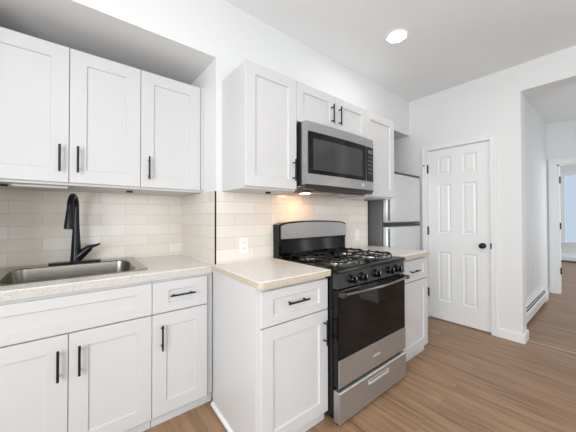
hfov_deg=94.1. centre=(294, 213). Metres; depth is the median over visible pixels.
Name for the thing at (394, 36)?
diffuser
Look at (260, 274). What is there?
countertop
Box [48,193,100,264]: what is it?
faucet
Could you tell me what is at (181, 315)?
base cabinet
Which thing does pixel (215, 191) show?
trim
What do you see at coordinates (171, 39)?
soffit
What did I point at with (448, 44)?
ceiling
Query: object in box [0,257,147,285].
sink
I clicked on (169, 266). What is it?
countertop
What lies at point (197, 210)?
tile backsplash
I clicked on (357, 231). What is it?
wall outlet
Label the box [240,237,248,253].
wall outlet
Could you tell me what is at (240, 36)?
wall
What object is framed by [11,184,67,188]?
light
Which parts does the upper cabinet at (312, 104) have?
door, pull handle, door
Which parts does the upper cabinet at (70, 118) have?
door, pull handle, pull handle, door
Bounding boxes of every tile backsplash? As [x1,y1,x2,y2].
[0,188,180,267]
[181,191,214,264]
[216,191,367,263]
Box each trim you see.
[215,191,215,264]
[422,133,497,336]
[528,340,575,353]
[548,156,575,293]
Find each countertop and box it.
[0,254,212,301]
[213,258,330,289]
[349,246,429,259]
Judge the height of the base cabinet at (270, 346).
0.880 m
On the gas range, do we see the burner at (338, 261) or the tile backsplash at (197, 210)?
the burner at (338, 261)
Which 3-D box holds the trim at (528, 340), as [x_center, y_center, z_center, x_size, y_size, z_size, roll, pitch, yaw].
[2.523,1.250,2.391,0.026,0.006,0.666,0,-1,-40]
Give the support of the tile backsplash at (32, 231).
attached to the wall
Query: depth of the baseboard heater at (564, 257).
7.17 m
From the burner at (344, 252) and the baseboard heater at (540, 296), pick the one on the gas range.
the burner at (344, 252)
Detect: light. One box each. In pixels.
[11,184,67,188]
[386,29,408,43]
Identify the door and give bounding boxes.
[423,141,491,332]
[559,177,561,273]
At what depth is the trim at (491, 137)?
2.78 m
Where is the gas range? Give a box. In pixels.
[273,220,408,425]
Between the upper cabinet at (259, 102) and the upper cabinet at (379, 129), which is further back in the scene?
the upper cabinet at (379, 129)
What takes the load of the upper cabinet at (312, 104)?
attached to the wall at (240, 36)
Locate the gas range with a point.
(366, 308)
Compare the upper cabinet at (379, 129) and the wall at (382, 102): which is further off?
the wall at (382, 102)
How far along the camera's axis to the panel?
1.60 m
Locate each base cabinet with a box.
[0,281,151,431]
[150,272,211,426]
[211,271,327,431]
[402,256,427,361]
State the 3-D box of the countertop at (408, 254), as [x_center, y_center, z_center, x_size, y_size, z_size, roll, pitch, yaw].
[0.839,0.360,2.510,0.549,0.036,0.614,0,-1,-40]
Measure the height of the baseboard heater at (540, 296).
0.217 m
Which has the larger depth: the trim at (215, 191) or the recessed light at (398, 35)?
the recessed light at (398, 35)
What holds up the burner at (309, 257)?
on the gas range
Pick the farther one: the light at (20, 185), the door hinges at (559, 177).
the door hinges at (559, 177)
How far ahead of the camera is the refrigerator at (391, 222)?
2.98 m
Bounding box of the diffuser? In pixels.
[388,31,405,41]
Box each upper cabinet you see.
[0,27,140,193]
[129,70,203,195]
[222,59,296,193]
[296,81,365,137]
[338,110,393,200]
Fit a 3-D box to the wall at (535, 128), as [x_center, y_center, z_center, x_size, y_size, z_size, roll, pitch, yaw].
[3.151,-0.096,3.630,2.415,2.723,0.120,0,-1,-40]
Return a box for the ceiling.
[224,0,575,124]
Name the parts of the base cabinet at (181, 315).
pull handle, door, drawer, pull handle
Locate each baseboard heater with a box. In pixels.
[526,286,548,322]
[561,253,575,261]
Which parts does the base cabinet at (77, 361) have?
door, pull handle, false drawer, pull handle, door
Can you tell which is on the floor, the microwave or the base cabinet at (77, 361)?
the base cabinet at (77, 361)
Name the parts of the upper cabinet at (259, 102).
door, pull handle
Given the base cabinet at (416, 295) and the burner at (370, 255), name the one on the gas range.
the burner at (370, 255)
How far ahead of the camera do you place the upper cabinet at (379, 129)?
2.51 m
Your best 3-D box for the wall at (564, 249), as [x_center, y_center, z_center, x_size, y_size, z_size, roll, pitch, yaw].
[7.997,-0.073,6.571,0.100,2.723,5.100,0,-1,-40]
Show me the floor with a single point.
(465, 378)
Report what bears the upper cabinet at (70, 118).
attached to the wall
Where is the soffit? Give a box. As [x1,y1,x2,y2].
[0,0,215,84]
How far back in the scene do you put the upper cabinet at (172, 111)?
1.84 m
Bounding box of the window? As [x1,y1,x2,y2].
[560,171,575,245]
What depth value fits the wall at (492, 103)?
2.72 m
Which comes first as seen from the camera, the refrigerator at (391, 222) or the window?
the refrigerator at (391, 222)
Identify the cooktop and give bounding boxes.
[279,250,404,273]
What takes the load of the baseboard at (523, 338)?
attached to the wall at (492, 103)
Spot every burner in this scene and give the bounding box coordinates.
[298,255,322,259]
[323,258,350,264]
[334,250,353,254]
[359,253,383,258]
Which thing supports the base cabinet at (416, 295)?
on the floor
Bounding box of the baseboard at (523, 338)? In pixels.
[498,328,528,343]
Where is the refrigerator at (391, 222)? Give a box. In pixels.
[367,171,419,249]
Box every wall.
[182,0,366,398]
[366,79,408,139]
[394,45,575,333]
[524,96,548,298]
[547,119,575,286]
[560,165,575,262]
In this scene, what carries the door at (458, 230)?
in the wall at (492, 103)
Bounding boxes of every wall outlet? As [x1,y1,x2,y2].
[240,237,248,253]
[355,229,359,240]
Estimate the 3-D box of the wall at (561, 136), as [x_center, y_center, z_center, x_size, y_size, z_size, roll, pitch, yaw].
[4.657,-0.097,3.800,0.120,2.723,4.900,0,-1,-40]
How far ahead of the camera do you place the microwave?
1.95 m
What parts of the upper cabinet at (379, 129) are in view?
door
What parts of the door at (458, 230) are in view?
knob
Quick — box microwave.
[294,120,372,196]
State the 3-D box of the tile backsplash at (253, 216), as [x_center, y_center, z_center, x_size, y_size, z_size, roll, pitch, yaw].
[0.132,0.103,2.331,1.700,0.498,0.008,0,-1,-40]
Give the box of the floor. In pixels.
[142,261,575,431]
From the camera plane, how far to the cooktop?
1.87 m
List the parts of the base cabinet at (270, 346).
shoe moulding, panel, drawer, door, pull handle, pull handle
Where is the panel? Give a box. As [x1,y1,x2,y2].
[325,273,336,417]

